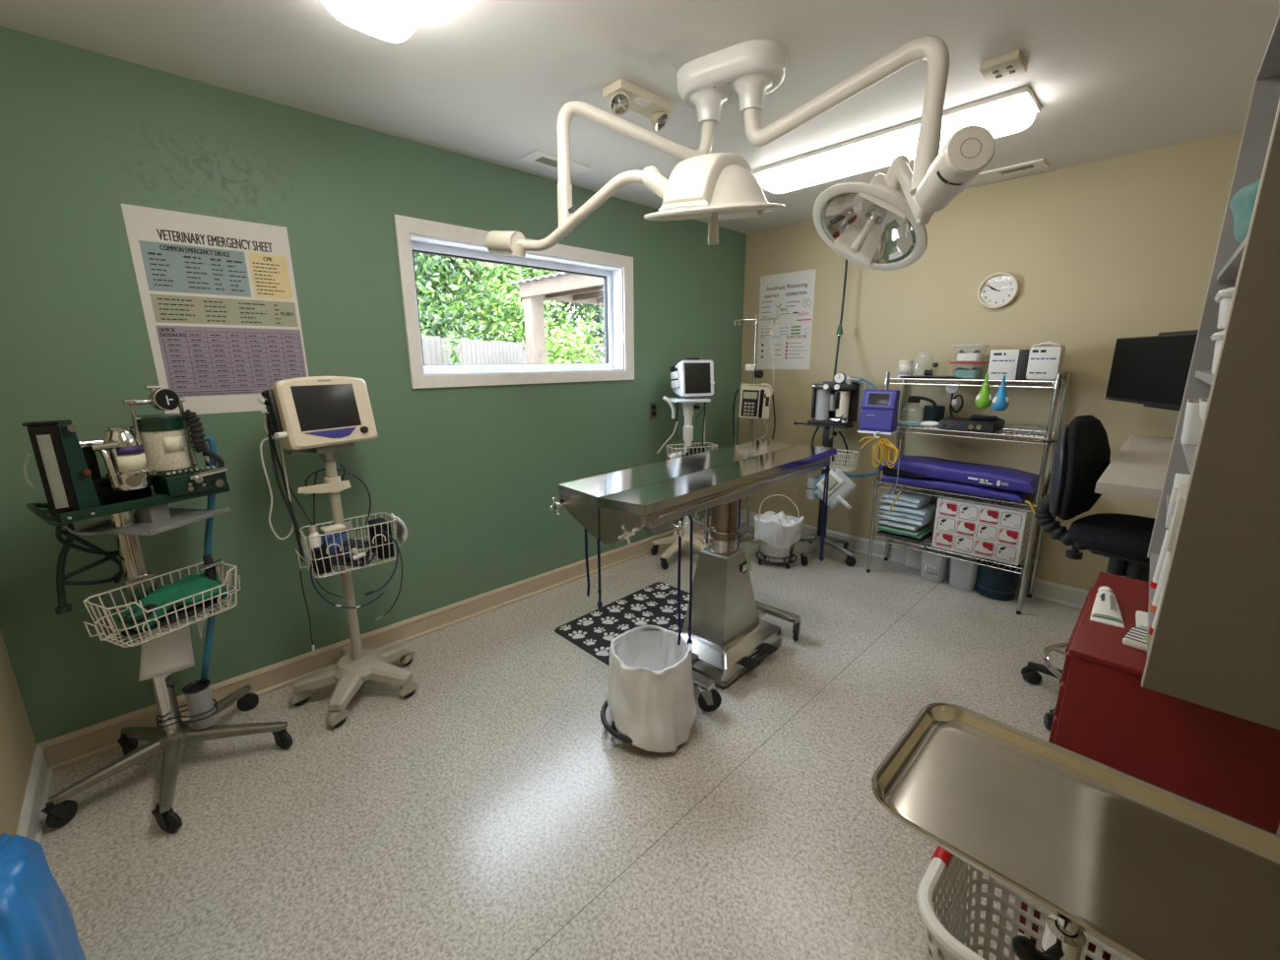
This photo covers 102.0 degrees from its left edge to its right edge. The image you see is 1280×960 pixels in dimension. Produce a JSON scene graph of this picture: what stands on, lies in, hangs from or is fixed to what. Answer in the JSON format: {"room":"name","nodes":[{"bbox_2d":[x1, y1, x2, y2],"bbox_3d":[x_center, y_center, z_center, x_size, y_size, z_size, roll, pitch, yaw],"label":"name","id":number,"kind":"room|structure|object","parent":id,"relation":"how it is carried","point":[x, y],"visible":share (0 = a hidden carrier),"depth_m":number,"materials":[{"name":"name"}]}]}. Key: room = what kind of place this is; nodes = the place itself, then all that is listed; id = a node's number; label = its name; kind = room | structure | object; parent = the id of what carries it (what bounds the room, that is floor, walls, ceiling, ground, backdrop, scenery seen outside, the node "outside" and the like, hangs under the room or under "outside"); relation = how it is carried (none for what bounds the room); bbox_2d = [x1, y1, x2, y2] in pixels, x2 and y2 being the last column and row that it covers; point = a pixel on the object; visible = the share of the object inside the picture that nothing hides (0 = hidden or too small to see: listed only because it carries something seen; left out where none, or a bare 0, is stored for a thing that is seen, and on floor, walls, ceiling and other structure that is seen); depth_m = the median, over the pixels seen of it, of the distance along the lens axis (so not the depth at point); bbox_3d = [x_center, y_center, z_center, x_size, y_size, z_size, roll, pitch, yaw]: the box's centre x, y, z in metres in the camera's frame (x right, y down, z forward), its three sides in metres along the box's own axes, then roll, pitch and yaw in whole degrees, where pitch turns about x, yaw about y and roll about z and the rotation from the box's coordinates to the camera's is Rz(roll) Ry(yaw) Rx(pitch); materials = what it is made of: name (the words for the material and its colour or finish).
{"room":"veterinary clinic","nodes":[
{"label":"veterinary clinic","id":0,"kind":"room"},
{"bbox_2d":[0,629,36,836],"bbox_3d":[-1.136,0.118,0.505,0.100,2.440,3.060,-13,18,-43],"label":"wall","id":1,"kind":"structure","parent":0,"point":[18,744],"depth_m":1.64,"materials":[{"name":"beige paint"}]},
{"bbox_2d":[15,746,53,843],"bbox_3d":[-1.077,1.241,0.799,0.022,0.118,3.037,-13,18,-43],"label":"baseboard","id":2,"kind":"structure","parent":1,"relation":"attached to","point":[32,821],"depth_m":1.68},
{"bbox_2d":[0,25,746,743],"bbox_3d":[-0.697,-0.483,3.101,4.453,2.440,0.140,-13,18,-43],"label":"wall","id":3,"kind":"structure","parent":0,"point":[473,475],"depth_m":2.22,"materials":[{"name":"green paint"}]},
{"bbox_2d":[121,203,309,414],"bbox_3d":[-1.620,-0.638,2.040,0.487,0.735,0.003,-13,18,-43],"label":"poster","id":4,"kind":"object","parent":3,"relation":"attached to","point":[219,298],"visible":1,"depth_m":2.01,"materials":[{"name":"paper"}]},
{"bbox_2d":[36,516,711,771],"bbox_3d":[-0.632,0.660,3.306,4.253,0.118,0.022,-13,18,-43],"label":"baseboard","id":5,"kind":"structure","parent":3,"relation":"attached to","point":[71,748],"depth_m":2.50,"materials":[{"name":"wood"}]},
{"bbox_2d":[393,214,634,388],"bbox_3d":[-0.637,-0.971,3.039,1.512,0.791,0.154,-13,18,-43],"label":"window","id":6,"kind":"structure","parent":3,"relation":"in","point":[413,234],"depth_m":2.95,"materials":[{"name":"white paint"}]},
{"bbox_2d":[41,521,1081,959],"bbox_3d":[0.416,0.981,2.279,4.453,0.060,3.300,-13,18,-43],"label":"floor","id":7,"kind":"structure","parent":0,"point":[490,810],"depth_m":1.72,"materials":[{"name":"plastic"}]},
{"bbox_2d":[0,832,86,959],"bbox_3d":[-1.268,0.992,1.052,0.155,0.488,0.465,-13,18,-43],"label":"plastic bag","id":8,"kind":"object","parent":7,"relation":"on","point":[36,921],"visible":1,"depth_m":1.03,"materials":[{"name":"plastic"}]},
{"bbox_2d":[22,384,292,832],"bbox_3d":[-1.663,0.387,1.735,0.614,1.370,0.652,6,14,25],"label":"machine","id":9,"kind":"object","parent":7,"relation":"on","point":[157,455],"visible":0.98,"depth_m":1.69,"materials":[{"name":"grey metal"}]},
{"bbox_2d":[77,504,230,535],"bbox_3d":[-1.607,0.108,1.726,0.264,0.062,0.270,2,13,9],"label":"steel tray","id":10,"kind":"object","parent":9,"relation":"on","point":[147,519],"depth_m":1.68,"materials":[{"name":"grey metal"}]},
{"bbox_2d":[82,562,240,647],"bbox_3d":[-1.552,0.402,1.711,0.178,0.140,0.394,5,14,22],"label":"wire basket","id":11,"kind":"object","parent":9,"relation":"on","point":[138,587],"depth_m":1.68,"materials":[{"name":"white metal"}]},
{"bbox_2d":[131,413,194,475],"bbox_3d":[-1.606,-0.123,1.748,0.132,0.193,0.132,-13,18,-43],"label":"canister","id":12,"kind":"object","parent":9,"relation":"on","point":[161,439],"depth_m":1.71,"materials":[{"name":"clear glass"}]},
{"bbox_2d":[138,618,194,681],"bbox_3d":[-1.628,0.588,1.778,0.018,0.190,0.165,6,14,25],"label":"pad","id":13,"kind":"object","parent":9,"relation":"hanging from","point":[171,652],"visible":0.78,"depth_m":1.78,"materials":[{"name":"plastic"}]},
{"bbox_2d":[121,596,225,637],"bbox_3d":[-1.550,0.449,1.732,0.111,0.029,0.270,6,14,25],"label":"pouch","id":14,"kind":"object","parent":9,"relation":"in","point":[181,614],"visible":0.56,"depth_m":1.71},
{"bbox_2d":[116,572,230,631],"bbox_3d":[-1.555,0.397,1.730,0.142,0.088,0.262,6,14,26],"label":"bag","id":15,"kind":"object","parent":9,"relation":"in","point":[189,585],"visible":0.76,"depth_m":1.72,"materials":[{"name":"green fabric"}]},
{"bbox_2d":[182,679,216,729],"bbox_3d":[-1.590,0.813,1.875,0.078,0.160,0.078,-13,18,-43],"label":"canister","id":16,"kind":"object","parent":9,"relation":"on","point":[198,694],"depth_m":1.86,"materials":[{"name":"grey plastic"}]},
{"bbox_2d":[197,554,226,587],"bbox_3d":[-1.512,0.337,1.833,0.056,0.142,0.077,6,14,25],"label":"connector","id":17,"kind":"object","parent":9,"relation":"in","point":[216,571],"visible":0.77,"depth_m":1.83,"materials":[{"name":"black plastic"}]},
{"bbox_2d":[256,376,418,727],"bbox_3d":[-1.253,0.266,2.205,0.516,1.390,0.515,7,15,30],"label":"patient monitor","id":18,"kind":"object","parent":7,"relation":"on","point":[316,415],"depth_m":2.08,"materials":[{"name":"plastic"}]},
{"bbox_2d":[311,545,333,574],"bbox_3d":[-1.247,0.314,2.033,0.061,0.100,0.051,-13,18,-43],"label":"pouch","id":19,"kind":"object","parent":18,"relation":"in","point":[317,552],"visible":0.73,"depth_m":2.01,"materials":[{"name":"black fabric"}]},
{"bbox_2d":[320,523,349,565],"bbox_3d":[-1.246,0.263,2.119,0.063,0.149,0.078,12,18,42],"label":"box","id":20,"kind":"object","parent":18,"relation":"in","point":[338,527],"visible":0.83,"depth_m":2.09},
{"bbox_2d":[294,512,403,577],"bbox_3d":[-1.185,0.262,2.127,0.383,0.172,0.172,-12,17,-41],"label":"wire basket","id":21,"kind":"object","parent":18,"relation":"on","point":[349,530],"depth_m":2.08,"materials":[{"name":"white metal"}]},
{"bbox_2d":[368,517,393,559],"bbox_3d":[-1.100,0.248,2.203,0.064,0.150,0.121,-13,18,-43],"label":"pouch","id":22,"kind":"object","parent":18,"relation":"in","point":[379,520],"visible":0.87,"depth_m":2.16,"materials":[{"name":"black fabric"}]},
{"bbox_2d":[554,581,689,665],"bbox_3d":[0.015,0.792,2.962,0.888,0.006,0.572,-13,18,-43],"label":"floor mat","id":23,"kind":"object","parent":7,"relation":"on","point":[656,604],"visible":0.7,"depth_m":2.96,"materials":[{"name":"black rubber"}]},
{"bbox_2d":[600,624,696,753],"bbox_3d":[0.034,0.818,2.055,0.371,0.364,0.374,-13,18,-43],"label":"waste bin","id":24,"kind":"object","parent":7,"relation":"on","point":[649,693],"visible":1,"depth_m":1.93,"materials":[{"name":"white plastic"}]},
{"bbox_2d":[650,357,717,570],"bbox_3d":[0.347,-0.132,3.726,0.529,1.459,0.596,3,13,16],"label":"patient monitor","id":25,"kind":"object","parent":7,"relation":"on","point":[690,377],"visible":0.83,"depth_m":3.62,"materials":[{"name":"white plastic"}]},
{"bbox_2d":[666,442,717,457],"bbox_3d":[0.368,-0.189,3.660,0.347,0.115,0.167,-5,14,-20],"label":"wire basket","id":26,"kind":"object","parent":25,"relation":"on","point":[685,444],"depth_m":3.68,"materials":[{"name":"white metal"}]},
{"bbox_2d":[550,440,837,711],"bbox_3d":[0.380,0.403,2.490,0.540,0.972,1.594,11,18,42],"label":"exam table","id":27,"kind":"object","parent":7,"relation":"on","point":[729,637],"visible":0.91,"depth_m":2.38,"materials":[{"name":"metal"}]},
{"bbox_2d":[584,528,602,608],"bbox_3d":[-0.191,0.310,2.121,0.020,0.451,0.088,-13,18,-43],"label":"cord","id":28,"kind":"object","parent":27,"relation":"hanging from","point":[600,604],"visible":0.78,"depth_m":2.13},
{"bbox_2d":[677,514,693,644],"bbox_3d":[0.173,0.391,1.967,0.076,0.556,0.022,-13,18,-43],"label":"cord","id":29,"kind":"object","parent":27,"relation":"hanging from","point":[689,628],"visible":0.87,"depth_m":1.96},
{"bbox_2d":[818,465,829,561],"bbox_3d":[1.010,0.188,2.837,0.020,0.560,0.051,8,16,34],"label":"cord","id":30,"kind":"object","parent":27,"relation":"hanging from","point":[820,557],"visible":0.99,"depth_m":2.83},
{"bbox_2d":[732,315,776,537],"bbox_3d":[0.868,-0.370,4.064,0.491,1.765,0.475,0,13,4],"label":"pump","id":31,"kind":"object","parent":7,"relation":"on","point":[753,399],"visible":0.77,"depth_m":3.89,"materials":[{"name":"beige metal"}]},
{"bbox_2d":[754,494,804,569],"bbox_3d":[0.991,0.359,3.735,0.339,0.484,0.350,-13,18,-43],"label":"bucket","id":32,"kind":"object","parent":7,"relation":"on","point":[778,535],"visible":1,"depth_m":3.65,"materials":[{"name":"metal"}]},
{"bbox_2d":[793,372,884,566],"bbox_3d":[1.372,-0.087,3.738,0.552,1.354,0.516,-7,14,-26],"label":"machine","id":33,"kind":"object","parent":7,"relation":"on","point":[841,401],"visible":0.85,"depth_m":3.65,"materials":[{"name":"black plastic"}]},
{"bbox_2d":[806,474,820,498],"bbox_3d":[1.274,0.051,3.807,0.098,0.174,0.107,-13,18,-43],"label":"canister","id":34,"kind":"object","parent":33,"relation":"on","point":[816,487],"depth_m":3.77,"materials":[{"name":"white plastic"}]},
{"bbox_2d":[793,421,853,428],"bbox_3d":[1.327,-0.399,3.717,0.419,0.024,0.190,9,16,37],"label":"tray","id":35,"kind":"object","parent":33,"relation":"on","point":[827,424],"depth_m":3.62,"materials":[{"name":"black plastic"}]},
{"bbox_2d":[816,469,852,510],"bbox_3d":[1.335,0.061,3.546,0.282,0.294,0.014,9,16,37],"label":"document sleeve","id":36,"kind":"object","parent":33,"relation":"hanging from","point":[835,480],"visible":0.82,"depth_m":3.54,"materials":[{"name":"plastic"}]},
{"bbox_2d":[821,473,838,491],"bbox_3d":[1.303,0.018,3.557,0.122,0.123,0.007,9,16,37],"label":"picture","id":37,"kind":"object","parent":36,"relation":"attached to","point":[833,484],"depth_m":3.54},
{"bbox_2d":[822,448,859,471],"bbox_3d":[1.370,-0.140,3.582,0.248,0.121,0.148,9,16,37],"label":"wire basket","id":38,"kind":"object","parent":33,"relation":"on","point":[833,458],"depth_m":3.55,"materials":[{"name":"white metal"}]},
{"bbox_2d":[904,536,931,570],"bbox_3d":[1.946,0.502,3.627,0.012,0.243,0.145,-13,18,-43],"label":"storage bin","id":39,"kind":"object","parent":7,"relation":"on","point":[914,557],"visible":0.56,"depth_m":3.63,"materials":[{"name":"plastic"}]},
{"bbox_2d":[866,372,1071,614],"bbox_3d":[2.000,0.023,3.227,0.364,1.360,0.940,-13,18,-43],"label":"wire shelving","id":40,"kind":"object","parent":7,"relation":"on","point":[1058,383],"visible":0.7,"depth_m":3.02,"materials":[{"name":"silver metal"}]},
{"bbox_2d":[857,388,899,435],"bbox_3d":[1.533,-0.439,3.307,0.205,0.273,0.169,10,17,39],"label":"machine","id":41,"kind":"object","parent":40,"relation":"attached to","point":[879,411],"visible":1,"depth_m":3.25,"materials":[{"name":"purple plastic"}]},
{"bbox_2d":[859,431,901,501],"bbox_3d":[1.517,-0.094,3.304,0.074,0.442,0.256,-13,18,-43],"label":"coiled cord","id":42,"kind":"object","parent":41,"relation":"hanging from","point":[884,453],"visible":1,"depth_m":3.25,"materials":[{"name":"yellow plastic"}]},
{"bbox_2d":[878,529,932,543],"bbox_3d":[1.803,0.362,3.522,0.266,0.020,0.262,-13,18,-43],"label":"folded towel","id":43,"kind":"object","parent":40,"relation":"on","point":[885,533],"visible":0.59,"depth_m":3.44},
{"bbox_2d":[876,523,931,538],"bbox_3d":[1.795,0.324,3.521,0.278,0.034,0.273,-13,18,-43],"label":"folded towel","id":44,"kind":"object","parent":43,"relation":"on","point":[925,530],"visible":0.63,"depth_m":3.44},
{"bbox_2d":[878,517,926,530],"bbox_3d":[1.789,0.283,3.518,0.278,0.028,0.232,-13,18,-43],"label":"folded towel","id":45,"kind":"object","parent":44,"relation":"on","point":[891,523],"visible":0.46,"depth_m":3.43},
{"bbox_2d":[877,502,936,526],"bbox_3d":[1.800,0.211,3.489,0.278,0.105,0.288,-13,18,-43],"label":"folded towel","id":46,"kind":"object","parent":45,"relation":"on","point":[921,516],"visible":0.85,"depth_m":3.40,"materials":[{"name":"fabric"}]},
{"bbox_2d":[879,488,932,509],"bbox_3d":[1.786,0.117,3.481,0.278,0.065,0.246,-13,18,-43],"label":"folded towel","id":47,"kind":"object","parent":46,"relation":"on","point":[906,498],"visible":0.88,"depth_m":3.41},
{"bbox_2d":[881,474,1031,503],"bbox_3d":[1.967,0.020,3.257,0.285,0.068,0.770,-13,18,-43],"label":"stretcher","id":48,"kind":"object","parent":40,"relation":"on","point":[927,482],"visible":0.6,"depth_m":3.11,"materials":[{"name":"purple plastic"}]},
{"bbox_2d":[879,454,1038,494],"bbox_3d":[1.968,-0.054,3.217,0.293,0.113,0.825,-13,18,-43],"label":"stretcher","id":49,"kind":"object","parent":48,"relation":"on","point":[981,475],"visible":0.95,"depth_m":3.10,"materials":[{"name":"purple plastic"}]},
{"bbox_2d":[949,361,989,379],"bbox_3d":[1.987,-0.665,3.136,0.170,0.098,0.170,-13,18,-43],"label":"storage container","id":50,"kind":"object","parent":40,"relation":"on","point":[965,373],"visible":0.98,"depth_m":3.10,"materials":[{"name":"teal plastic"}]},
{"bbox_2d":[937,414,1005,433],"bbox_3d":[1.996,-0.346,3.107,0.208,0.087,0.326,-13,18,-43],"label":"control box","id":51,"kind":"object","parent":40,"relation":"on","point":[976,422],"visible":1,"depth_m":3.05,"materials":[{"name":"black plastic"}]},
{"bbox_2d":[931,491,1032,566],"bbox_3d":[2.103,0.284,3.187,0.251,0.318,0.456,-13,18,-43],"label":"storage box","id":52,"kind":"object","parent":40,"relation":"on","point":[984,531],"visible":0.98,"depth_m":3.09,"materials":[{"name":"cardboard"}]},
{"bbox_2d":[974,373,992,408],"bbox_3d":[1.929,-0.499,2.896,0.081,0.196,0.080,-13,18,-43],"label":"syringe","id":53,"kind":"object","parent":40,"relation":"hanging from","point":[984,399],"visible":1,"depth_m":2.88,"materials":[{"name":"green rubber"}]},
{"bbox_2d":[991,375,1009,411],"bbox_3d":[1.985,-0.476,2.842,0.081,0.196,0.080,-13,18,-43],"label":"syringe","id":54,"kind":"object","parent":40,"relation":"hanging from","point":[1000,402],"visible":1,"depth_m":2.83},
{"bbox_2d":[987,349,1020,380],"bbox_3d":[2.095,-0.663,2.978,0.135,0.165,0.101,11,17,41],"label":"box","id":55,"kind":"object","parent":40,"relation":"on","point":[1002,362],"visible":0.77,"depth_m":2.94,"materials":[{"name":"cardboard"}]},
{"bbox_2d":[1025,341,1065,380],"bbox_3d":[2.220,-0.651,2.834,0.111,0.206,0.145,-12,17,-40],"label":"box","id":56,"kind":"object","parent":40,"relation":"on","point":[1044,362],"visible":0.99,"depth_m":2.79,"materials":[{"name":"white"}]},
{"bbox_2d":[975,557,1022,600],"bbox_3d":[2.221,0.616,3.223,0.232,0.198,0.232,-13,18,-43],"label":"bucket","id":57,"kind":"object","parent":7,"relation":"on","point":[992,583],"visible":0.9,"depth_m":3.15,"materials":[{"name":"blue plastic"}]},
{"bbox_2d":[916,845,1131,959],"bbox_3d":[0.819,1.012,0.958,0.447,0.467,0.525,-13,18,-43],"label":"laundry basket","id":58,"kind":"object","parent":7,"relation":"on","point":[944,894],"visible":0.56,"depth_m":1.15,"materials":[{"name":"plastic"}]},
{"bbox_2d":[871,703,1279,959],"bbox_3d":[0.522,0.866,0.667,0.412,0.886,0.489,-13,18,-43],"label":"stand","id":59,"kind":"object","parent":7,"relation":"on","point":[1147,870],"visible":1,"depth_m":0.63,"materials":[{"name":"metal"}]},
{"bbox_2d":[1021,414,1155,729],"bbox_3d":[1.910,0.376,2.029,0.633,1.212,0.661,-9,16,-33],"label":"office chair","id":60,"kind":"object","parent":7,"relation":"on","point":[1082,455],"visible":0.45,"depth_m":2.02,"materials":[{"name":"black fabric"}]},
{"bbox_2d":[1018,572,1279,959],"bbox_3d":[1.220,0.746,1.249,0.575,0.850,0.361,-13,18,-43],"label":"cabinet","id":61,"kind":"object","parent":7,"relation":"on","point":[1228,764],"visible":0.42,"depth_m":1.01,"materials":[{"name":"red metal"}]},
{"bbox_2d":[1089,585,1124,628],"bbox_3d":[1.117,0.295,1.239,0.059,0.034,0.182,10,17,39],"label":"tube","id":62,"kind":"object","parent":61,"relation":"on","point":[1106,609],"visible":1,"depth_m":1.21,"materials":[{"name":"plastic"}]},
{"bbox_2d":[1121,626,1148,651],"bbox_3d":[1.064,0.337,1.096,0.085,0.016,0.050,-10,16,-35],"label":"packet","id":63,"kind":"object","parent":61,"relation":"on","point":[1136,637],"visible":0.52,"depth_m":1.09,"materials":[{"name":"plastic"}]},
{"bbox_2d":[0,0,1279,234],"bbox_3d":[0.399,-1.455,1.717,4.453,0.060,3.300,-13,18,-43],"label":"ceiling","id":64,"kind":"structure","parent":0,"point":[490,81],"depth_m":1.78,"materials":[{"name":"paint"}]},
{"bbox_2d":[321,0,441,43],"bbox_3d":[-0.366,-1.218,1.059,0.254,0.095,1.229,-13,18,-43],"label":"ceiling light","id":65,"kind":"object","parent":64,"relation":"attached to","point":[392,21],"visible":1,"depth_m":1.39,"materials":[{"name":"white paint"}]},
{"bbox_2d":[519,148,590,175],"bbox_3d":[-0.431,-1.632,2.670,0.340,0.011,0.145,-13,18,-43],"label":"ceiling vent","id":66,"kind":"object","parent":64,"relation":"in","point":[537,157],"visible":0.86,"depth_m":2.64,"materials":[{"name":"metal"}]},
{"bbox_2d":[602,77,671,131],"bbox_3d":[0.001,-1.448,2.023,0.299,0.086,0.110,-13,18,-43],"label":"emergency light","id":67,"kind":"object","parent":64,"relation":"attached to","point":[623,96],"visible":1,"depth_m":1.97,"materials":[{"name":"beige plastic"}]},
{"bbox_2d":[485,35,995,270],"bbox_3d":[0.279,-1.108,1.830,1.611,0.665,0.957,7,15,28],"label":"light","id":68,"kind":"object","parent":64,"relation":"hanging from","point":[879,224],"visible":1,"depth_m":1.71,"materials":[{"name":"metal"}]},
{"bbox_2d":[753,118,921,193],"bbox_3d":[0.928,-1.547,2.447,0.428,0.095,0.888,-13,18,-43],"label":"ceiling light","id":69,"kind":"object","parent":64,"relation":"attached to","point":[877,150],"depth_m":2.51,"materials":[{"name":"white paint"}]},
{"bbox_2d":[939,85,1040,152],"bbox_3d":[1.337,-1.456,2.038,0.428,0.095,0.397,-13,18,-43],"label":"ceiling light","id":70,"kind":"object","parent":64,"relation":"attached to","point":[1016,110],"depth_m":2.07,"materials":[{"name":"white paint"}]},
{"bbox_2d":[979,49,1027,83],"bbox_3d":[1.268,-1.437,1.807,0.135,0.028,0.115,-13,18,-43],"label":"outlet","id":71,"kind":"object","parent":64,"relation":"attached to","point":[1011,64],"visible":1,"depth_m":1.79,"materials":[{"name":"beige plastic"}]},
{"bbox_2d":[969,158,1048,184],"bbox_3d":[1.988,-1.690,2.846,0.140,0.011,0.390,-13,18,-43],"label":"ceiling vent","id":72,"kind":"object","parent":64,"relation":"in","point":[1038,163],"visible":0.91,"depth_m":2.81,"materials":[{"name":"metal"}]},
{"bbox_2d":[738,129,1243,590],"bbox_3d":[1.979,-0.586,3.463,0.100,2.440,3.060,-13,18,-43],"label":"wall","id":73,"kind":"structure","parent":0,"point":[1099,253],"depth_m":3.07,"materials":[{"name":"beige paint"}]},
{"bbox_2d":[756,268,816,369],"bbox_3d":[1.144,-1.252,4.106,0.004,0.732,0.478,-13,18,-43],"label":"poster","id":74,"kind":"object","parent":73,"relation":"attached to","point":[788,298],"visible":0.95,"depth_m":4.09,"materials":[{"name":"paper"}]},
{"bbox_2d":[737,509,1088,609],"bbox_3d":[1.951,0.557,3.674,0.022,0.118,3.037,-13,18,-43],"label":"baseboard","id":75,"kind":"structure","parent":73,"relation":"attached to","point":[1060,594],"depth_m":3.51,"materials":[{"name":"wood"}]},
{"bbox_2d":[977,271,1020,309],"bbox_3d":[2.127,-1.126,3.079,0.033,0.206,0.206,-13,18,-43],"label":"wall clock","id":76,"kind":"object","parent":73,"relation":"attached to","point":[998,289],"visible":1,"depth_m":3.08,"materials":[{"name":"beige plastic"}]},
{"bbox_3d":[1.525,0.013,0.881,4.453,2.440,0.100,-13,18,-43],"label":"wall","id":77,"kind":"structure","parent":0,"visible":0},
{"bbox_2d":[1094,435,1173,501],"bbox_3d":[2.129,0.078,1.956,1.440,0.302,0.533,-13,18,-43],"label":"desk","id":78,"kind":"object","parent":77,"relation":"attached to","point":[1138,470],"visible":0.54,"depth_m":1.78,"materials":[{"name":"laminate"}]},
{"bbox_2d":[1105,329,1198,411],"bbox_3d":[2.516,-0.479,2.261,0.493,0.330,0.584,3,14,16],"label":"computer monitor","id":79,"kind":"object","parent":77,"relation":"attached to","point":[1151,371],"visible":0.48,"depth_m":2.29,"materials":[{"name":"black plastic"}]},
{"bbox_2d":[1141,12,1279,730],"bbox_3d":[1.312,-0.276,0.955,0.865,1.228,0.387,-13,18,-43],"label":"upper cabinet","id":80,"kind":"object","parent":77,"relation":"attached to","point":[1214,643],"visible":0.98,"depth_m":0.82,"materials":[{"name":"wood"}]},
{"bbox_2d":[1150,529,1168,588],"bbox_3d":[1.273,0.181,1.257,0.036,0.168,0.026,-13,18,-43],"label":"box","id":81,"kind":"object","parent":80,"relation":"on","point":[1154,582],"visible":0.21,"depth_m":1.26,"materials":[{"name":"plastic"}]},
{"bbox_2d":[1149,551,1170,612],"bbox_3d":[1.155,0.209,1.138,0.036,0.168,0.026,-13,18,-43],"label":"box","id":82,"kind":"object","parent":80,"relation":"on","point":[1153,607],"visible":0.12,"depth_m":1.14,"materials":[{"name":"plastic"}]},
{"bbox_2d":[1166,484,1187,552],"bbox_3d":[1.115,0.078,1.052,0.160,0.110,0.045,-13,18,-43],"label":"box","id":83,"kind":"object","parent":80,"relation":"on","point":[1183,488],"visible":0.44,"depth_m":1.02,"materials":[{"name":"beige cardboard"}]},
{"bbox_2d":[1165,473,1190,528],"bbox_3d":[1.270,0.050,1.205,0.201,0.095,0.051,-13,18,-43],"label":"box","id":84,"kind":"object","parent":80,"relation":"on","point":[1180,479],"visible":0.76,"depth_m":1.17,"materials":[{"name":"cardboard"}]},
{"bbox_2d":[1180,435,1197,474],"bbox_3d":[1.315,-0.023,1.012,0.827,0.016,0.365,-13,18,-43],"label":"shelf","id":85,"kind":"object","parent":80,"relation":"attached to","point":[1189,451],"depth_m":1.14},
{"bbox_2d":[1181,399,1203,445],"bbox_3d":[1.392,-0.136,1.239,0.140,0.100,0.130,-13,18,-43],"label":"open box","id":86,"kind":"object","parent":80,"relation":"on","point":[1192,422],"visible":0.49,"depth_m":1.23,"materials":[{"name":"cardboard"}]},
{"bbox_2d":[1210,329,1224,374],"bbox_3d":[1.218,-0.249,1.013,0.188,0.084,0.148,-13,18,-43],"label":"storage bin","id":87,"kind":"object","parent":80,"relation":"on","point":[1218,337],"visible":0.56,"depth_m":1.01,"materials":[{"name":"white plastic"}]},
{"bbox_2d":[1211,339,1221,374],"bbox_3d":[1.218,-0.243,1.014,0.170,0.072,0.130,-13,18,-43],"label":"tub","id":88,"kind":"object","parent":87,"relation":"in","point":[1218,343],"depth_m":1.02,"materials":[{"name":"white plastic"}]},
{"bbox_2d":[1214,287,1234,328],"bbox_3d":[1.227,-0.337,1.012,0.178,0.072,0.148,-13,18,-43],"label":"storage bin","id":89,"kind":"object","parent":87,"relation":"on","point":[1224,296],"visible":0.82,"depth_m":1.00,"materials":[{"name":"white plastic"}]},
{"bbox_2d":[1216,296,1232,328],"bbox_3d":[1.227,-0.331,1.013,0.160,0.060,0.130,-13,18,-43],"label":"tub","id":90,"kind":"object","parent":89,"relation":"in","point":[1225,301],"depth_m":1.01,"materials":[{"name":"white plastic"}]},
{"bbox_2d":[1216,235,1247,281],"bbox_3d":[1.312,-0.423,0.920,0.827,0.016,0.365,-13,18,-43],"label":"shelf","id":91,"kind":"object","parent":80,"relation":"attached to","point":[1230,272],"depth_m":1.15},
{"bbox_2d":[1229,179,1260,244],"bbox_3d":[1.348,-0.574,1.067,0.280,0.210,0.185,-13,18,-43],"label":"cloth","id":92,"kind":"object","parent":80,"relation":"on","point":[1242,205],"visible":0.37,"depth_m":1.08,"materials":[{"name":"fabric"}]},
{"bbox_3d":[-2.426,-2.064,16.777,32.000,0.100,21.850,-13,18,-43],"label":"ground","id":93,"kind":"structure","parent":0,"visible":0},
{"bbox_2d":[413,252,505,339],"bbox_3d":[-4.225,-2.734,8.250,3.692,5.076,4.209,1,13,5],"label":"tree","id":94,"kind":"object","parent":93,"relation":"on","point":[425,265],"visible":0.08,"depth_m":8.56,"materials":[{"name":"green plant"}]},
{"bbox_2d":[413,253,551,354],"bbox_3d":[-3.609,-3.486,9.926,4.216,5.778,4.386,-10,16,-35],"label":"tree","id":95,"kind":"object","parent":93,"relation":"on","point":[495,298],"visible":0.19,"depth_m":9.52,"materials":[{"name":"green plant"}]},
{"bbox_2d":[421,335,604,364],"bbox_3d":[-1.913,-1.841,11.039,0.060,2.037,14.500,3,13,13],"label":"wooden fence","id":96,"kind":"object","parent":93,"relation":"on","point":[473,352],"visible":0.14,"depth_m":8.09,"materials":[{"name":"white wood"}]},
{"bbox_2d":[452,259,604,361],"bbox_3d":[-2.859,-4.422,11.899,5.558,6.705,5.118,4,14,17],"label":"tree","id":97,"kind":"object","parent":93,"relation":"on","point":[558,330],"visible":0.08,"depth_m":11.69,"materials":[{"name":"green plant"}]},
{"bbox_2d":[511,271,603,363],"bbox_3d":[1.062,-1.346,7.317,4.300,2.702,3.400,-13,18,-43],"label":"patio cover","id":98,"kind":"object","parent":93,"relation":"on","point":[558,287],"visible":0.26,"depth_m":6.73,"materials":[{"name":"white wood"}]},
{"bbox_2d":[542,270,605,362],"bbox_3d":[-0.463,-4.857,14.736,6.506,6.245,5.585,-4,13,-15],"label":"tree","id":99,"kind":"object","parent":93,"relation":"on","point":[599,309],"visible":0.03,"depth_m":14.41,"materials":[{"name":"green plant"}]},
{"bbox_2d":[545,326,605,363],"bbox_3d":[-1.194,-1.458,8.903,1.364,2.247,1.927,1,13,5],"label":"bush","id":100,"kind":"object","parent":93,"relation":"on","point":[559,354],"visible":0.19,"depth_m":8.77,"materials":[{"name":"green plant"}]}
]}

